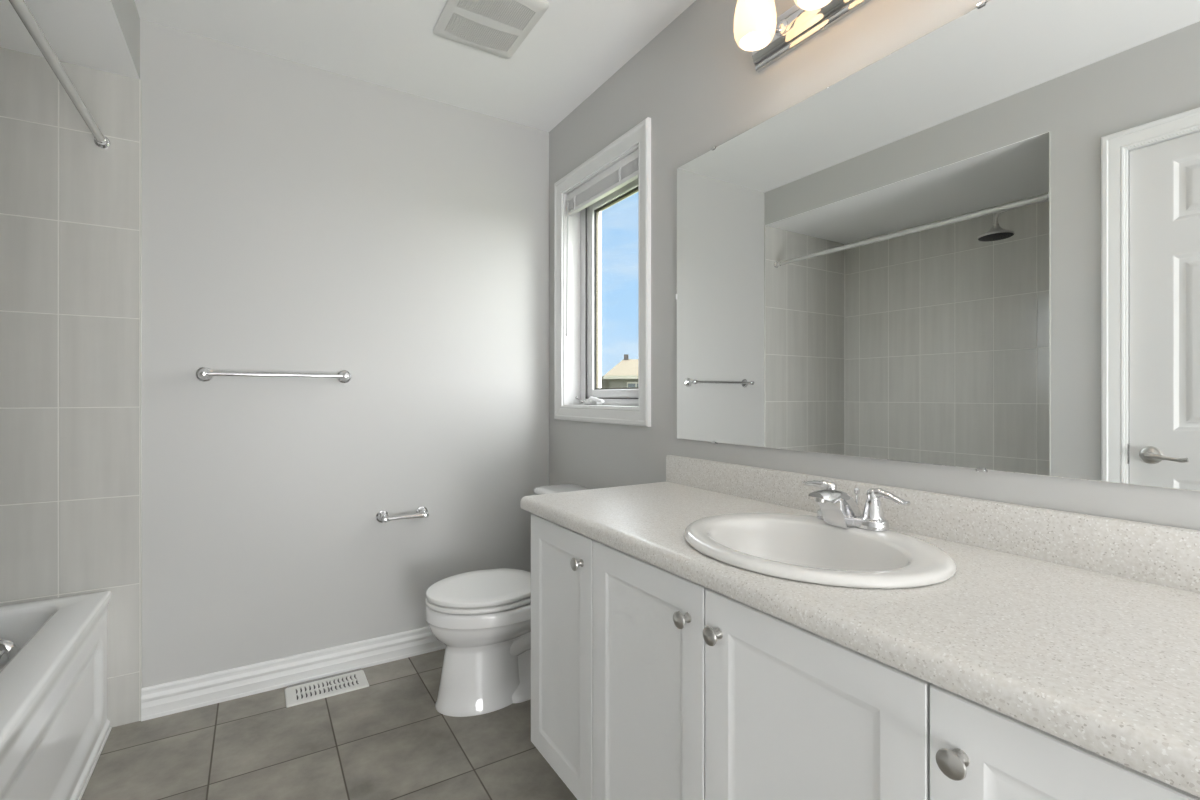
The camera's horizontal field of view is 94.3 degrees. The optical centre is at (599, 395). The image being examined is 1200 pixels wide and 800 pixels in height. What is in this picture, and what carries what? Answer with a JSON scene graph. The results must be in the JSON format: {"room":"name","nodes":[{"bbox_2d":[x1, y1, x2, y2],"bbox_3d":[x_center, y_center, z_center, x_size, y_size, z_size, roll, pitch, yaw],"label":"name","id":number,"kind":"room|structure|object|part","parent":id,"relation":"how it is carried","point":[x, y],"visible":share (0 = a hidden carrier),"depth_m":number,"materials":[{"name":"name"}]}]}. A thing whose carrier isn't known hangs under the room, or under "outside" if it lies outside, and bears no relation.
{"room":"bathroom","nodes":[
{"label":"bathroom","id":0,"kind":"room"},
{"bbox_2d":[9,0,109,147],"bbox_3d":[-1.285,-0.856,1.240,0.042,0.042,1.506,0,0,-32],"label":"shower rod","id":1,"kind":"object","parent":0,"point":[19,6],"visible":1,"depth_m":1.44,"materials":[{"name":"metal"}]},
{"bbox_2d":[0,0,138,78],"bbox_3d":[-1.579,-1.137,0.993,0.955,0.080,1.635,0,0,-32],"label":"ceiling","id":2,"kind":"structure","parent":0,"point":[86,33],"depth_m":1.68,"materials":[{"name":"paint"}]},
{"bbox_2d":[111,0,139,78],"bbox_3d":[-0.203,-0.091,-0.440,0.120,2.440,5.520,0,0,-32],"label":"wall","id":3,"kind":"structure","parent":0,"point":[126,11],"depth_m":1.79,"materials":[{"name":"paint"}]},
{"bbox_2d":[140,80,141,720],"bbox_3d":[-1.597,0.017,1.937,0.004,2.225,0.010,0,0,-32],"label":"edging","id":4,"kind":"object","parent":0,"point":[140,80],"visible":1,"depth_m":1.93,"materials":[{"name":"tile"}]},
{"bbox_2d":[81,649,576,799],"bbox_3d":[0.136,1.169,-0.160,2.660,0.080,5.640,0,0,-32],"label":"floor","id":5,"kind":"structure","parent":0,"point":[387,739],"depth_m":1.78,"materials":[{"name":"tile"}]},
{"bbox_2d":[0,591,111,799],"bbox_3d":[-1.587,0.894,1.054,0.762,0.470,1.506,0,0,-32],"label":"bathtub","id":6,"kind":"object","parent":5,"relation":"on","point":[55,728],"visible":1,"depth_m":1.51,"materials":[{"name":"plastic"}]},
{"bbox_3d":[-1.799,0.791,1.650,0.114,0.113,0.063,0,0,-32],"label":"overflow plate","id":7,"kind":"part","parent":6,"relation":"part of","materials":[{"name":"silver metal"}]},
{"bbox_2d":[287,669,361,687],"bbox_3d":[-1.095,1.128,2.221,0.268,0.002,0.021,0,0,-32],"label":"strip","id":8,"kind":"object","parent":5,"relation":"on","point":[356,669],"visible":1,"depth_m":2.22,"materials":[{"name":"white metal"}]},
{"bbox_2d":[285,670,368,707],"bbox_3d":[-1.052,1.126,2.149,0.281,0.006,0.146,0,0,-32],"label":"floor vent","id":9,"kind":"object","parent":5,"relation":"in","point":[328,687],"visible":1,"depth_m":2.14,"materials":[{"name":"metal"}]},
{"bbox_2d":[425,484,590,716],"bbox_3d":[-0.314,0.764,2.174,0.716,0.732,0.442,0,0,-32],"label":"toilet","id":10,"kind":"object","parent":5,"relation":"on","point":[482,618],"visible":0.57,"depth_m":1.99,"materials":[{"name":"ceramic"}]},
{"bbox_3d":[-0.433,0.721,2.099,0.430,0.020,0.372,0,0,-32],"label":"seat lid","id":11,"kind":"part","parent":10,"relation":"part of","materials":[{"name":"plastic"}]},
{"bbox_3d":[-0.097,0.413,2.307,0.208,0.031,0.442,0,0,-32],"label":"tank lid","id":12,"kind":"part","parent":10,"relation":"part of","materials":[{"name":"ceramic"}]},
{"bbox_2d":[531,514,1199,799],"bbox_3d":[0.408,0.735,1.146,0.576,0.788,1.493,0,0,-32],"label":"vanity cabinet","id":13,"kind":"object","parent":5,"relation":"on","point":[649,681],"visible":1,"depth_m":0.95,"materials":[{"name":"white wood"}]},
{"bbox_3d":[-0.105,0.685,1.499,0.018,0.671,0.352,0,0,-32],"label":"door","id":14,"kind":"part","parent":13,"relation":"part of","materials":[{"name":"white wood"}]},
{"bbox_3d":[-0.057,0.416,1.378,0.028,0.032,0.032,0,0,-32],"label":"knob","id":15,"kind":"part","parent":13,"relation":"part of","materials":[{"name":"silver metal"}]},
{"bbox_3d":[0.092,0.685,1.180,0.018,0.671,0.392,0,0,-32],"label":"door","id":16,"kind":"part","parent":13,"relation":"part of","materials":[{"name":"white wood"}]},
{"bbox_3d":[0.153,0.416,1.037,0.028,0.032,0.032,0,0,-32],"label":"knob","id":17,"kind":"part","parent":13,"relation":"part of","materials":[{"name":"silver metal"}]},
{"bbox_3d":[0.197,0.416,0.968,0.028,0.032,0.032,0,0,-32],"label":"knob","id":18,"kind":"part","parent":13,"relation":"part of","materials":[{"name":"silver metal"}]},
{"bbox_3d":[0.300,0.685,0.845,0.018,0.671,0.391,0,0,-32],"label":"door","id":19,"kind":"part","parent":13,"relation":"part of","materials":[{"name":"white wood"}]},
{"bbox_2d":[520,455,1199,797],"bbox_3d":[0.411,0.274,1.154,0.569,0.130,1.547,0,0,-32],"label":"countertop","id":20,"kind":"structure","parent":13,"relation":"on","point":[1082,630],"depth_m":0.84,"materials":[{"name":"laminate"}]},
{"bbox_2d":[684,512,956,588],"bbox_3d":[0.411,0.364,1.114,0.448,0.160,0.524,0,0,-32],"label":"sink","id":21,"kind":"object","parent":20,"relation":"in","point":[796,547],"visible":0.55,"depth_m":1.14,"materials":[{"name":"ceramic"}]},
{"bbox_2d":[802,480,910,530],"bbox_3d":[0.521,0.239,1.202,0.149,0.087,0.236,0,0,-32],"label":"faucet","id":22,"kind":"object","parent":20,"relation":"on","point":[838,508],"visible":1,"depth_m":1.18,"materials":[{"name":"silver metal"}]},
{"bbox_3d":[0.504,0.208,1.295,0.063,0.024,0.022,0,0,40],"label":"lever","id":23,"kind":"part","parent":22,"relation":"part of","materials":[{"name":"silver metal"}]},
{"bbox_3d":[0.515,0.242,1.208,0.145,0.082,0.055,0,0,-32],"label":"spout","id":24,"kind":"part","parent":22,"relation":"part of","materials":[{"name":"silver metal"}]},
{"bbox_3d":[0.556,0.273,1.233,0.056,0.019,0.164,0,0,-32],"label":"plate","id":25,"kind":"part","parent":22,"relation":"part of","materials":[{"name":"silver metal"}]},
{"bbox_3d":[0.573,0.236,1.244,0.012,0.060,0.012,0,0,-32],"label":"lift rod","id":26,"kind":"part","parent":22,"relation":"part of","materials":[{"name":"silver metal"}]},
{"bbox_3d":[0.604,0.210,1.159,0.021,0.028,0.076,0,0,-35],"label":"lever","id":27,"kind":"part","parent":22,"relation":"part of","materials":[{"name":"silver metal"}]},
{"bbox_3d":[0.403,0.416,0.633,0.028,0.032,0.032,0,0,-32],"label":"knob","id":28,"kind":"part","parent":13,"relation":"part of","materials":[{"name":"silver metal"}]},
{"bbox_3d":[0.495,0.685,0.527,0.018,0.671,0.348,0,0,-32],"label":"door","id":29,"kind":"part","parent":13,"relation":"part of","materials":[{"name":"white wood"}]},
{"bbox_2d":[140,19,548,687],"bbox_3d":[-1.365,-0.091,2.156,2.540,2.440,0.120,0,0,-32],"label":"wall","id":30,"kind":"structure","parent":0,"point":[297,217],"depth_m":2.24,"materials":[{"name":"paint"}]},
{"bbox_2d":[0,47,139,726],"bbox_3d":[-1.954,0.016,1.717,0.836,2.226,0.008,0,0,-32],"label":"wall tiles","id":31,"kind":"structure","parent":30,"relation":"attached to","point":[70,204],"depth_m":1.84,"materials":[{"name":"grey tile"}]},
{"bbox_2d":[196,367,350,382],"bbox_3d":[-1.227,-0.077,2.126,0.520,0.054,0.076,0,0,-32],"label":"towel bar","id":32,"kind":"object","parent":30,"relation":"attached to","point":[204,374],"visible":1,"depth_m":2.08,"materials":[{"name":"silver metal"}]},
{"bbox_3d":[-1.425,-0.077,2.004,0.054,0.054,0.076,0,0,-32],"label":"post","id":33,"kind":"part","parent":32,"relation":"part of","materials":[{"name":"silver metal"}]},
{"bbox_3d":[-1.029,-0.077,2.248,0.054,0.054,0.076,0,0,-32],"label":"post","id":34,"kind":"part","parent":32,"relation":"part of","materials":[{"name":"silver metal"}]},
{"bbox_2d":[141,626,445,720],"bbox_3d":[-0.921,1.075,2.350,1.580,0.110,0.016,0,0,-32],"label":"baseboard","id":35,"kind":"structure","parent":30,"relation":"attached to","point":[177,696],"depth_m":2.15,"materials":[{"name":"white wood"}]},
{"bbox_2d":[376,506,428,522],"bbox_3d":[-0.831,0.512,2.367,0.216,0.052,0.082,0,0,-32],"label":"toilet paper holder","id":36,"kind":"object","parent":30,"relation":"attached to","point":[382,516],"visible":1,"depth_m":2.35,"materials":[{"name":"silver metal"}]},
{"bbox_3d":[-0.900,0.512,2.324,0.052,0.052,0.082,0,0,-32],"label":"post","id":37,"kind":"part","parent":36,"relation":"part of","materials":[{"name":"silver metal"}]},
{"bbox_3d":[-0.761,0.512,2.410,0.052,0.052,0.082,0,0,-32],"label":"post","id":38,"kind":"part","parent":36,"relation":"part of","materials":[{"name":"silver metal"}]},
{"bbox_2d":[134,0,695,131],"bbox_3d":[0.541,-1.351,0.089,1.709,0.080,5.640,0,0,-32],"label":"ceiling","id":39,"kind":"structure","parent":0,"point":[576,46],"depth_m":2.08,"materials":[{"name":"paint"}]},
{"bbox_2d":[433,0,548,58],"bbox_3d":[-0.385,-1.304,1.933,0.298,0.013,0.359,0,0,-32],"label":"exhaust fan","id":40,"kind":"object","parent":39,"relation":"attached to","point":[495,27],"visible":1,"depth_m":1.94,"materials":[{"name":"plastic"}]},
{"bbox_2d":[549,0,1199,530],"bbox_3d":[1.234,-0.091,0.517,0.160,2.440,5.640,0,0,-32],"label":"wall","id":41,"kind":"structure","parent":0,"point":[699,90],"depth_m":1.81,"materials":[{"name":"paint"}]},
{"bbox_2d":[554,117,650,426],"bbox_3d":[0.050,-0.455,2.415,0.176,1.140,0.755,0,0,-32],"label":"window","id":42,"kind":"structure","parent":41,"relation":"in","point":[579,395],"depth_m":2.60,"materials":[{"name":"white plastic"}]},
{"bbox_3d":[-0.024,0.024,2.523,0.056,0.039,0.196,0,0,-32],"label":"crank handle","id":43,"kind":"part","parent":42,"relation":"part of","materials":[{"name":"white plastic"}]},
{"bbox_2d":[566,149,637,335],"bbox_3d":[0.005,-0.615,2.388,0.041,0.671,0.607,0,0,-32],"label":"mini blind","id":44,"kind":"object","parent":42,"relation":"attached to","point":[623,172],"visible":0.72,"depth_m":2.38,"materials":[{"name":"white plastic"}]},
{"bbox_3d":[0.011,-0.862,2.391,0.026,0.018,0.599,0,0,-32],"label":"rail","id":45,"kind":"part","parent":44,"relation":"part of","materials":[{"name":"white plastic"}]},
{"bbox_3d":[0.096,-0.455,2.443,0.068,0.998,0.613,0,0,-32],"label":"frame","id":46,"kind":"part","parent":42,"relation":"part of","materials":[{"name":"white plastic"}]},
{"bbox_3d":[0.092,-0.447,2.441,0.051,0.917,0.503,0,0,-32],"label":"sash","id":47,"kind":"part","parent":42,"relation":"part of","materials":[{"name":"white plastic"}]},
{"bbox_2d":[734,0,870,71],"bbox_3d":[0.574,-1.022,1.255,0.186,0.194,0.732,0,0,-32],"label":"vanity light","id":48,"kind":"object","parent":41,"relation":"attached to","point":[757,29],"visible":1,"depth_m":1.44,"materials":[{"name":"silver metal"}]},
{"bbox_3d":[0.405,-1.006,1.456,0.052,0.121,0.052,0,0,-32],"label":"bulb","id":49,"kind":"part","parent":48,"relation":"part of","materials":[{"name":"white glass"}]},
{"bbox_3d":[0.405,-0.999,1.456,0.108,0.148,0.108,0,0,-32],"label":"lamp shade","id":50,"kind":"part","parent":48,"relation":"part of","materials":[{"name":"white glass"}]},
{"bbox_3d":[0.449,-1.047,1.483,0.118,0.143,0.040,0,0,-32],"label":"arm","id":51,"kind":"part","parent":48,"relation":"part of","materials":[{"name":"silver metal"}]},
{"bbox_3d":[0.502,-0.999,1.298,0.108,0.148,0.108,0,0,-32],"label":"lamp shade","id":52,"kind":"part","parent":48,"relation":"part of","materials":[{"name":"white glass"}]},
{"bbox_2d":[666,455,1199,592],"bbox_3d":[0.646,0.255,1.298,0.018,0.093,1.547,0,0,-32],"label":"backsplash","id":53,"kind":"structure","parent":41,"relation":"attached to","point":[1168,556],"depth_m":1.07,"materials":[{"name":"laminate"}]},
{"bbox_2d":[675,0,1199,490],"bbox_3d":[0.644,-0.316,1.306,0.013,0.938,1.446,0,0,-32],"label":"wall mirror","id":54,"kind":"object","parent":41,"relation":"attached to","point":[976,246],"visible":1,"depth_m":1.13,"materials":[{"name":"silver mirror"}]},
{"label":"outside","id":55,"kind":"structure","parent":0,"visible":0},
{"bbox_3d":[36.706,4.729,96.123,159.000,0.200,280.000,0,0,-32],"label":"ground","id":56,"kind":"structure","parent":55,"visible":0},
{"bbox_2d":[601,354,637,387],"bbox_3d":[7.581,0.504,49.230,17.220,8.250,9.860,0,0,2],"label":"house","id":57,"kind":"structure","parent":56,"relation":"on","point":[624,374],"depth_m":45.12,"materials":[{"name":"beige"}]}
]}

